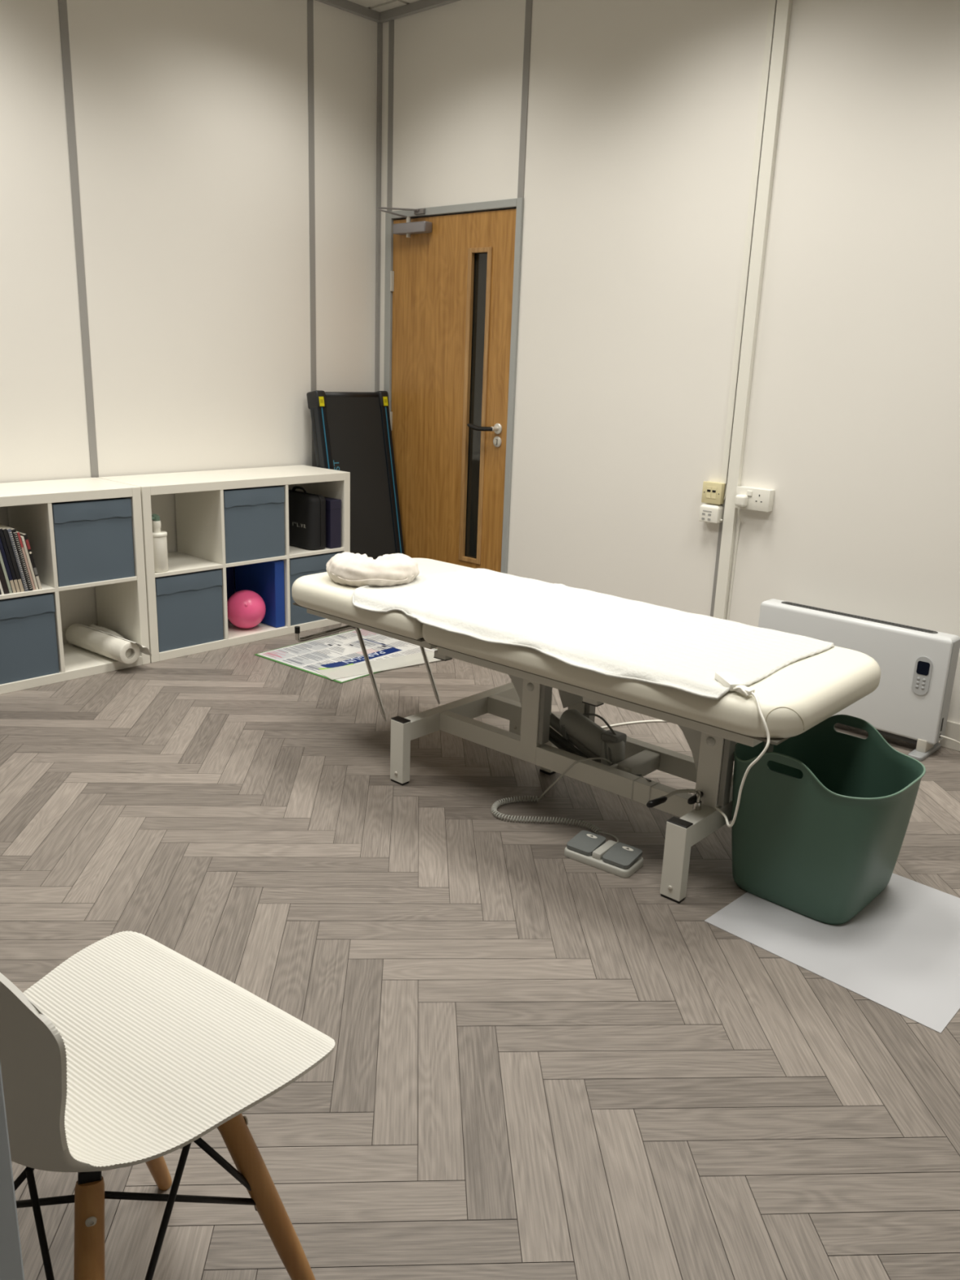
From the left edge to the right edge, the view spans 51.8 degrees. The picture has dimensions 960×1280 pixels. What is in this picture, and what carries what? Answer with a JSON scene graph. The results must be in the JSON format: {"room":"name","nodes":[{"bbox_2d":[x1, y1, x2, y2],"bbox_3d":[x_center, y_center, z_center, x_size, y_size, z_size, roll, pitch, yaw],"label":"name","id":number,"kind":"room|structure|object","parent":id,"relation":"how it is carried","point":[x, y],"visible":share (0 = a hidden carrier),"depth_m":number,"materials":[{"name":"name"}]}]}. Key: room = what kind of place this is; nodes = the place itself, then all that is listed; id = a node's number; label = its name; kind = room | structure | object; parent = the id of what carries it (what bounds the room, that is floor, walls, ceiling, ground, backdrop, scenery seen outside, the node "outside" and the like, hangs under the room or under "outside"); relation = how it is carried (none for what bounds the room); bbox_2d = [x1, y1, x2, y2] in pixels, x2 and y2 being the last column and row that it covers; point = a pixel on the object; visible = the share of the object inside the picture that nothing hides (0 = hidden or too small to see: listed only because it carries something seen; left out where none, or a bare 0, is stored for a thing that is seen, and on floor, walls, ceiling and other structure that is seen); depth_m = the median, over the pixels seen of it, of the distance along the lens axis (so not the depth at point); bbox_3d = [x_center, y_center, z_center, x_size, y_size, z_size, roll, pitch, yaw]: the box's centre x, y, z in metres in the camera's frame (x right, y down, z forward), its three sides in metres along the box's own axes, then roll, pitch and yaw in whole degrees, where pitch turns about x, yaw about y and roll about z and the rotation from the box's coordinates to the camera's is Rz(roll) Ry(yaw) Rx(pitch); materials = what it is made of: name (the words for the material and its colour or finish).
{"room":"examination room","nodes":[
{"label":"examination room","id":0,"kind":"room"},
{"bbox_2d":[0,0,377,629],"bbox_3d":[-2.454,-1.267,3.419,0.120,3.160,5.720,16,21,40],"label":"wall","id":1,"kind":"structure","parent":0,"point":[191,117],"depth_m":4.42,"materials":[{"name":"white paint"}]},
{"bbox_2d":[57,0,98,477],"bbox_3d":[-1.670,-1.439,4.157,0.004,2.822,0.034,16,21,40],"label":"trim","id":2,"kind":"structure","parent":1,"relation":"attached to","point":[62,4],"depth_m":4.08,"materials":[{"name":"grey"}]},
{"bbox_2d":[62,623,97,644],"bbox_3d":[-2.500,0.170,3.731,0.012,0.103,5.600,16,21,40],"label":"baseboard","id":3,"kind":"structure","parent":1,"relation":"attached to","point":[64,641],"depth_m":4.40,"materials":[{"name":"white"}]},
{"bbox_2d":[306,0,316,466],"bbox_3d":[-0.848,-1.651,5.021,0.004,2.822,0.034,16,21,40],"label":"trim","id":4,"kind":"structure","parent":1,"relation":"attached to","point":[309,2],"depth_m":4.88,"materials":[{"name":"grey metal"}]},
{"bbox_2d":[315,0,384,22],"bbox_3d":[-2.388,-2.611,2.942,0.030,0.038,5.600,16,21,40],"label":"trim","id":5,"kind":"structure","parent":1,"relation":"attached to","point":[344,5],"depth_m":4.80,"materials":[{"name":"grey metal"}]},
{"bbox_2d":[347,0,419,12],"bbox_3d":[-0.417,-2.110,1.188,5.400,0.092,5.600,16,21,40],"label":"ceiling","id":6,"kind":"structure","parent":0,"point":[380,6],"depth_m":4.79,"materials":[{"name":"tile"}]},
{"bbox_2d":[0,622,959,1279],"bbox_3d":[-0.527,0.814,2.011,5.400,0.060,5.600,16,21,40],"label":"floor","id":7,"kind":"structure","parent":0,"point":[544,1064],"depth_m":2.15,"materials":[{"name":"grey wood"}]},
{"bbox_2d":[0,1064,24,1279],"bbox_3d":[-0.413,0.262,0.162,0.044,1.998,0.780,8,17,20],"label":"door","id":8,"kind":"structure","parent":7,"relation":"on","point":[11,1255],"depth_m":0.54,"materials":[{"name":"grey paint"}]},
{"bbox_2d":[0,477,150,694],"bbox_3d":[-1.943,-0.209,3.930,0.385,0.765,1.120,16,21,40],"label":"cube shelving unit","id":9,"kind":"object","parent":7,"relation":"on","point":[122,602],"visible":0.59,"depth_m":4.06,"materials":[{"name":"white laminate"}]},
{"bbox_2d":[0,582,4,594],"bbox_3d":[-1.905,-0.299,3.807,0.180,0.228,0.050,16,21,40],"label":"book","id":10,"kind":"object","parent":9,"relation":"on","point":[1,588],"visible":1,"depth_m":3.79,"materials":[{"name":"white paper"}]},
{"bbox_2d":[0,564,8,594],"bbox_3d":[-1.895,-0.303,3.816,0.180,0.234,0.059,16,21,40],"label":"book","id":11,"kind":"object","parent":9,"relation":"on","point":[2,581],"visible":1,"depth_m":3.79,"materials":[{"name":"black paper"}]},
{"bbox_2d":[0,552,12,593],"bbox_3d":[-1.893,-0.321,3.828,0.201,0.260,0.058,16,21,40],"label":"book","id":12,"kind":"object","parent":9,"relation":"on","point":[2,563],"visible":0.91,"depth_m":3.79,"materials":[{"name":"grey paper"}]},
{"bbox_2d":[0,537,16,592],"bbox_3d":[-1.883,-0.321,3.839,0.201,0.256,0.059,16,21,40],"label":"book","id":13,"kind":"object","parent":9,"relation":"on","point":[2,550],"visible":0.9,"depth_m":3.79,"materials":[{"name":"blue paper"}]},
{"bbox_2d":[9,580,16,592],"bbox_3d":[-1.802,-0.206,3.816,0.003,0.052,0.021,16,21,40],"label":"print","id":14,"kind":"object","parent":13,"relation":"attached to","point":[11,584],"depth_m":3.81,"materials":[{"name":"beige paper"}]},
{"bbox_2d":[0,528,20,592],"bbox_3d":[-1.873,-0.323,3.850,0.201,0.254,0.059,16,21,40],"label":"book","id":15,"kind":"object","parent":9,"relation":"on","point":[2,536],"visible":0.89,"depth_m":3.79,"materials":[{"name":"black paper"}]},
{"bbox_2d":[13,579,20,592],"bbox_3d":[-1.792,-0.209,3.826,0.003,0.052,0.021,16,21,40],"label":"print","id":16,"kind":"object","parent":15,"relation":"attached to","point":[15,584],"depth_m":3.83,"materials":[{"name":"beige paper"}]},
{"bbox_2d":[0,526,24,591],"bbox_3d":[-1.863,-0.324,3.861,0.201,0.252,0.060,16,21,40],"label":"book","id":17,"kind":"object","parent":9,"relation":"on","point":[4,530],"visible":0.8,"depth_m":3.79,"materials":[{"name":"black paper"}]},
{"bbox_2d":[17,578,23,591],"bbox_3d":[-1.781,-0.211,3.837,0.003,0.052,0.022,16,21,40],"label":"print","id":18,"kind":"object","parent":17,"relation":"attached to","point":[19,580],"depth_m":3.84,"materials":[{"name":"beige paper"}]},
{"bbox_2d":[0,525,28,591],"bbox_3d":[-1.849,-0.325,3.870,0.209,0.250,0.059,16,21,40],"label":"book","id":19,"kind":"object","parent":9,"relation":"on","point":[8,530],"visible":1,"depth_m":3.80,"materials":[{"name":"grey paper"}]},
{"bbox_2d":[0,524,32,591],"bbox_3d":[-1.834,-0.326,3.879,0.199,0.249,0.060,16,21,40],"label":"book","id":20,"kind":"object","parent":9,"relation":"on","point":[13,531],"visible":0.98,"depth_m":3.82,"materials":[{"name":"black paper"}]},
{"bbox_2d":[16,531,35,590],"bbox_3d":[-1.823,-0.323,3.891,0.181,0.234,0.051,16,21,40],"label":"book","id":21,"kind":"object","parent":9,"relation":"on","point":[17,532],"visible":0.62,"depth_m":3.83,"materials":[{"name":"beige paper"}]},
{"bbox_2d":[17,532,22,547],"bbox_3d":[-1.766,-0.384,3.799,0.003,0.060,0.018,16,21,40],"label":"print","id":22,"kind":"object","parent":21,"relation":"attached to","point":[18,533],"depth_m":3.80,"materials":[{"name":"red paper"}]},
{"bbox_2d":[15,530,41,589],"bbox_3d":[-1.803,-0.320,3.907,0.171,0.224,0.052,16,21,40],"label":"book","id":23,"kind":"object","parent":9,"relation":"on","point":[24,535],"visible":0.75,"depth_m":3.85,"materials":[{"name":"black paper"}]},
{"bbox_2d":[25,539,30,549],"bbox_3d":[-1.748,-0.369,3.824,0.003,0.040,0.018,16,21,40],"label":"print","id":24,"kind":"object","parent":23,"relation":"attached to","point":[27,543],"depth_m":3.82,"materials":[{"name":"red"}]},
{"bbox_2d":[33,567,37,575],"bbox_3d":[-1.738,-0.269,3.868,0.003,0.030,0.016,16,21,40],"label":"print","id":25,"kind":"object","parent":23,"relation":"on","point":[35,571],"depth_m":3.87,"materials":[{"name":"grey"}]},
{"bbox_2d":[35,575,41,589],"bbox_3d":[-1.734,-0.225,3.887,0.003,0.055,0.020,16,21,40],"label":"print","id":26,"kind":"object","parent":23,"relation":"attached to","point":[37,580],"depth_m":3.89,"materials":[{"name":"beige paper"}]},
{"bbox_2d":[0,592,58,684],"bbox_3d":[-1.942,-0.034,3.972,0.361,0.328,0.325,16,21,40],"label":"storage box","id":27,"kind":"object","parent":9,"relation":"on","point":[28,634],"visible":1,"depth_m":3.89,"materials":[{"name":"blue fabric"}]},
{"bbox_2d":[20,535,38,590],"bbox_3d":[-1.811,-0.315,3.900,0.171,0.216,0.049,16,21,40],"label":"book","id":28,"kind":"object","parent":9,"relation":"on","point":[21,536],"visible":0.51,"depth_m":3.84,"materials":[{"name":"beige paper"}]},
{"bbox_2d":[51,497,134,586],"bbox_3d":[-1.689,-0.435,4.128,0.361,0.328,0.325,16,21,40],"label":"storage box","id":29,"kind":"object","parent":9,"relation":"on","point":[94,541],"visible":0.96,"depth_m":4.01,"materials":[{"name":"blue fabric"}]},
{"bbox_2d":[65,623,151,664],"bbox_3d":[-1.612,0.012,4.279,0.454,0.098,0.135,14,20,36],"label":"roll","id":30,"kind":"object","parent":9,"relation":"on","point":[102,641],"visible":1,"depth_m":4.21,"materials":[{"name":"white paper"}]},
{"bbox_2d":[0,930,334,1279],"bbox_3d":[-0.479,0.612,1.275,0.469,0.738,0.467,13,19,33],"label":"shell chair","id":31,"kind":"object","parent":7,"relation":"on","point":[131,1051],"visible":0.98,"depth_m":1.24,"materials":[{"name":"white plastic"}]},
{"bbox_2d":[97,465,350,662],"bbox_3d":[-1.179,-0.406,4.733,0.385,0.765,1.120,16,21,40],"label":"cube shelving unit","id":32,"kind":"object","parent":7,"relation":"on","point":[198,495],"visible":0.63,"depth_m":4.55,"materials":[{"name":"white laminate"}]},
{"bbox_2d":[151,514,168,572],"bbox_3d":[-1.390,-0.418,4.264,0.083,0.245,0.083,16,21,40],"label":"pump bottle","id":33,"kind":"object","parent":32,"relation":"on","point":[159,537],"visible":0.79,"depth_m":4.24,"materials":[{"name":"white plastic"}]},
{"bbox_2d":[155,568,223,652],"bbox_3d":[-1.417,-0.169,4.523,0.361,0.328,0.325,16,21,40],"label":"storage box","id":34,"kind":"object","parent":32,"relation":"on","point":[189,611],"visible":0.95,"depth_m":4.40,"materials":[{"name":"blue fabric"}]},
{"bbox_2d":[226,566,234,600],"bbox_3d":[-1.325,-0.263,4.876,0.024,0.325,0.255,16,21,40],"label":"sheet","id":35,"kind":"object","parent":32,"relation":"on","point":[229,571],"visible":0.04,"depth_m":4.94,"materials":[{"name":"blue"}]},
{"bbox_2d":[226,590,265,628],"bbox_3d":[-1.125,-0.147,4.749,0.188,0.186,0.187,16,21,40],"label":"exercise ball","id":36,"kind":"object","parent":32,"relation":"on","point":[246,609],"visible":0.98,"depth_m":4.68,"materials":[{"name":"pink plastic"}]},
{"bbox_2d":[222,485,284,563],"bbox_3d":[-1.165,-0.570,4.679,0.361,0.328,0.325,16,21,40],"label":"storage box","id":37,"kind":"object","parent":32,"relation":"on","point":[254,517],"visible":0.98,"depth_m":4.56,"materials":[{"name":"blue fabric"}]},
{"bbox_2d":[234,560,284,627],"bbox_3d":[-1.088,-0.255,4.877,0.342,0.326,0.054,16,21,40],"label":"foam block","id":38,"kind":"object","parent":32,"relation":"on","point":[266,579],"visible":0.53,"depth_m":4.80,"materials":[{"name":"blue"}]},
{"bbox_2d":[288,485,325,550],"bbox_3d":[-0.903,-0.619,4.956,0.328,0.300,0.111,16,21,40],"label":"case","id":39,"kind":"object","parent":32,"relation":"on","point":[307,511],"visible":0.83,"depth_m":4.86,"materials":[{"name":"black plastic"}]},
{"bbox_2d":[289,551,342,625],"bbox_3d":[-0.938,-0.293,5.027,0.361,0.328,0.325,16,21,40],"label":"storage box","id":40,"kind":"object","parent":32,"relation":"on","point":[300,566],"visible":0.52,"depth_m":4.85,"materials":[{"name":"blue fabric"}]},
{"bbox_2d":[323,496,341,548],"bbox_3d":[-0.842,-0.612,5.033,0.344,0.240,0.070,16,21,40],"label":"binder","id":41,"kind":"object","parent":32,"relation":"on","point":[333,506],"visible":0.42,"depth_m":4.92,"materials":[{"name":"purple"}]},
{"bbox_2d":[254,628,437,683],"bbox_3d":[-0.590,0.060,4.557,0.572,0.005,0.665,15,20,37],"label":"poster","id":42,"kind":"object","parent":7,"relation":"on","point":[342,649],"visible":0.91,"depth_m":4.57,"materials":[{"name":"white paper"}]},
{"bbox_2d":[315,650,441,679],"bbox_3d":[-0.427,0.109,4.391,0.600,0.001,0.145,-10,20,-36],"label":"plastic sheet","id":43,"kind":"object","parent":42,"relation":"on","point":[336,673],"visible":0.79,"depth_m":4.37,"materials":[{"name":"white plastic"}]},
{"bbox_2d":[306,390,404,559],"bbox_3d":[-0.639,-0.742,5.284,0.284,1.139,0.492,16,21,40],"label":"treadmill","id":44,"kind":"object","parent":7,"relation":"on","point":[352,433],"visible":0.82,"depth_m":5.26,"materials":[{"name":"black"}]},
{"bbox_2d":[490,757,618,842],"bbox_3d":[0.239,0.436,2.934,0.418,0.220,0.189,11,18,28],"label":"coiled cable","id":45,"kind":"object","parent":7,"relation":"on","point":[496,804],"visible":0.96,"depth_m":2.94,"materials":[{"name":"grey plastic"}]},
{"bbox_2d":[291,557,880,903],"bbox_3d":[0.214,0.196,3.112,1.837,0.586,0.803,15,20,39],"label":"couch","id":46,"kind":"object","parent":7,"relation":"on","point":[802,694],"visible":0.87,"depth_m":2.77,"materials":[{"name":"white leather"}]},
{"bbox_2d":[325,551,419,586],"bbox_3d":[-0.364,-0.245,3.354,0.318,0.087,0.298,1,16,-3],"label":"cushion","id":47,"kind":"object","parent":46,"relation":"on","point":[345,568],"visible":1,"depth_m":3.26,"materials":[{"name":"white fabric"}]},
{"bbox_2d":[291,557,474,639],"bbox_3d":[-0.215,-0.162,3.417,0.663,0.092,0.671,15,20,39],"label":"cushion","id":48,"kind":"object","parent":46,"relation":"on","point":[317,593],"depth_m":3.22,"materials":[{"name":"beige leather"}]},
{"bbox_2d":[433,649,452,661],"bbox_3d":[-0.113,0.046,3.042,0.050,0.022,0.034,16,21,40],"label":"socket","id":49,"kind":"object","parent":46,"relation":"attached to","point":[442,655],"depth_m":3.02,"materials":[{"name":"plastic"}]},
{"bbox_2d":[351,568,834,827],"bbox_3d":[0.316,0.104,2.980,1.496,0.378,0.714,15,20,39],"label":"blanket","id":50,"kind":"object","parent":46,"relation":"on","point":[706,656],"visible":0.99,"depth_m":2.83,"materials":[{"name":"white fabric"}]},
{"bbox_2d":[715,671,744,690],"bbox_3d":[0.598,0.099,2.374,0.036,0.020,0.092,-1,16,-10],"label":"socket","id":51,"kind":"object","parent":50,"relation":"attached to","point":[724,681],"depth_m":2.36,"materials":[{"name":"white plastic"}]},
{"bbox_2d":[582,696,604,706],"bbox_3d":[0.307,0.162,2.687,0.050,0.022,0.034,16,21,40],"label":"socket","id":52,"kind":"object","parent":46,"relation":"attached to","point":[592,700],"depth_m":2.67,"materials":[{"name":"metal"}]},
{"bbox_2d":[422,623,880,738],"bbox_3d":[0.477,0.028,2.834,1.162,0.092,0.671,15,20,39],"label":"cushion","id":53,"kind":"object","parent":46,"relation":"on","point":[804,693],"depth_m":2.47,"materials":[{"name":"beige leather"}]},
{"bbox_2d":[564,830,643,877],"bbox_3d":[0.343,0.588,2.736,0.204,0.044,0.108,13,19,34],"label":"foot pedal","id":54,"kind":"object","parent":7,"relation":"on","point":[621,860],"visible":1,"depth_m":2.71,"materials":[{"name":"grey plastic"}]},
{"bbox_2d":[600,720,666,728],"bbox_3d":[0.646,0.357,3.663,0.973,0.008,0.448,5,16,12],"label":"cable","id":55,"kind":"object","parent":7,"relation":"on","point":[646,721],"visible":0.28,"depth_m":3.79,"materials":[{"name":"white plastic"}]},
{"bbox_2d":[704,872,959,1033],"bbox_3d":[0.966,0.707,2.476,0.578,0.001,0.626,16,21,40],"label":"floor mat","id":56,"kind":"object","parent":7,"relation":"on","point":[900,953],"visible":0.73,"depth_m":2.38,"materials":[{"name":"grey"}]},
{"bbox_2d":[731,714,925,924],"bbox_3d":[0.893,0.451,2.597,0.438,0.419,0.412,16,21,40],"label":"laundry basket","id":57,"kind":"object","parent":56,"relation":"on","point":[819,829],"visible":0.95,"depth_m":2.48,"materials":[{"name":"green plastic"}]},
{"bbox_2d":[758,598,959,760],"bbox_3d":[1.401,0.128,3.765,0.738,0.449,0.205,16,21,41],"label":"heater","id":58,"kind":"object","parent":7,"relation":"on","point":[910,703],"visible":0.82,"depth_m":3.60,"materials":[{"name":"white metal"}]},
{"bbox_2d":[786,601,933,632],"bbox_3d":[1.408,-0.088,3.708,0.562,0.002,0.036,16,21,41],"label":"vent grille","id":59,"kind":"object","parent":58,"relation":"attached to","point":[816,610],"depth_m":3.69,"materials":[{"name":"black"}]},
{"bbox_2d":[939,717,944,737],"bbox_3d":[1.656,0.316,3.549,0.002,0.076,0.010,16,21,41],"label":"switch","id":60,"kind":"object","parent":58,"relation":"attached to","point":[943,717],"depth_m":3.55,"materials":[{"name":"grey plastic"}]},
{"bbox_2d":[940,734,959,743],"bbox_3d":[1.742,0.389,3.552,0.188,0.084,0.024,4,16,7],"label":"cable","id":61,"kind":"object","parent":58,"relation":"attached to","point":[944,736],"visible":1,"depth_m":3.54,"materials":[{"name":"white plastic"}]},
{"bbox_2d":[379,0,959,723],"bbox_3d":[1.515,-1.165,3.592,5.520,3.160,0.120,16,21,40],"label":"wall","id":62,"kind":"structure","parent":0,"point":[642,114],"depth_m":3.98,"materials":[{"name":"white paint"}]},
{"bbox_2d":[374,22,382,391],"bbox_3d":[-0.551,-1.724,5.323,0.018,2.822,0.020,16,21,40],"label":"trim","id":63,"kind":"structure","parent":62,"relation":"attached to","point":[380,25],"depth_m":5.16,"materials":[{"name":"grey metal"}]},
{"bbox_2d":[386,19,394,211],"bbox_3d":[-0.454,-2.644,5.016,0.036,0.880,0.004,16,21,40],"label":"trim","id":64,"kind":"structure","parent":62,"relation":"attached to","point":[391,23],"depth_m":5.01,"materials":[{"name":"grey"}]},
{"bbox_2d":[379,0,460,22],"bbox_3d":[1.482,-2.532,3.182,5.370,0.038,0.030,16,21,40],"label":"trim","id":65,"kind":"structure","parent":62,"relation":"attached to","point":[420,6],"depth_m":4.77,"materials":[{"name":"grey"}]},
{"bbox_2d":[377,207,515,572],"bbox_3d":[-0.209,-1.138,5.085,0.857,2.042,0.184,16,21,40],"label":"door","id":66,"kind":"structure","parent":62,"relation":"in","point":[451,276],"depth_m":5.05,"materials":[{"name":"brown wood"}]},
{"bbox_2d":[383,197,524,573],"bbox_3d":[-0.147,-1.151,5.154,0.934,2.046,0.114,16,21,40],"label":"trim","id":67,"kind":"structure","parent":62,"relation":"attached to","point":[517,204],"depth_m":4.86,"materials":[{"name":"grey metal"}]},
{"bbox_2d":[517,0,532,198],"bbox_3d":[0.203,-2.456,4.437,0.037,0.880,0.004,16,21,40],"label":"trim","id":68,"kind":"structure","parent":62,"relation":"attached to","point":[528,15],"depth_m":4.44,"materials":[{"name":"grey"}]},
{"bbox_2d":[698,503,723,523],"bbox_3d":[0.970,-0.531,4.147,0.088,0.072,0.050,16,21,40],"label":"outlet","id":69,"kind":"object","parent":62,"relation":"attached to","point":[708,513],"visible":1,"depth_m":4.13,"materials":[{"name":"white plastic"}]},
{"bbox_2d":[701,480,725,504],"bbox_3d":[0.975,-0.614,4.128,0.089,0.089,0.040,16,21,40],"label":"outlet","id":70,"kind":"object","parent":62,"relation":"attached to","point":[713,492],"visible":1,"depth_m":4.11,"materials":[{"name":"beige plastic"}]},
{"bbox_2d":[720,484,727,521],"bbox_3d":[1.012,-0.568,4.112,0.018,0.151,0.022,-3,16,-17],"label":"cable","id":71,"kind":"object","parent":70,"relation":"attached to","point":[721,520],"visible":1,"depth_m":4.11,"materials":[{"name":"white plastic"}]},
{"bbox_2d":[710,484,727,617],"bbox_3d":[1.008,-0.280,4.203,0.026,0.763,0.005,16,21,40],"label":"trim","id":72,"kind":"structure","parent":62,"relation":"attached to","point":[721,524],"depth_m":4.19,"materials":[{"name":"grey"}]},
{"bbox_2d":[720,0,777,484],"bbox_3d":[1.049,-1.640,3.828,0.027,2.059,0.010,16,21,40],"label":"trim","id":73,"kind":"structure","parent":62,"relation":"attached to","point":[772,3],"depth_m":3.84,"materials":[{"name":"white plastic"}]},
{"bbox_2d":[713,0,792,619],"bbox_3d":[1.067,-1.261,3.892,0.049,2.822,0.026,16,21,40],"label":"cable trunking","id":74,"kind":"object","parent":62,"relation":"attached to","point":[784,7],"depth_m":3.86,"materials":[{"name":"white plastic"}]},
{"bbox_2d":[734,485,774,512],"bbox_3d":[1.111,-0.571,4.004,0.149,0.088,0.048,16,21,40],"label":"double socket","id":75,"kind":"object","parent":62,"relation":"attached to","point":[762,500],"visible":0.94,"depth_m":3.98,"materials":[{"name":"white plastic"}]},
{"bbox_2d":[726,494,748,620],"bbox_3d":[1.058,-0.244,4.120,0.051,0.724,0.084,11,18,28],"label":"plug","id":76,"kind":"object","parent":75,"relation":"attached to","point":[741,500],"visible":0.94,"depth_m":4.09,"materials":[{"name":"white plastic"}]},
{"bbox_2d":[746,490,752,496],"bbox_3d":[1.088,-0.591,3.992,0.022,0.020,0.005,16,21,40],"label":"rocker switch","id":77,"kind":"object","parent":75,"relation":"attached to","point":[749,493],"depth_m":3.99,"materials":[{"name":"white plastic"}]},
{"bbox_2d":[937,720,959,751],"bbox_3d":[1.372,0.246,3.981,5.400,0.103,0.012,16,21,40],"label":"baseboard","id":78,"kind":"structure","parent":62,"relation":"attached to","point":[953,728],"depth_m":3.65,"materials":[{"name":"white"}]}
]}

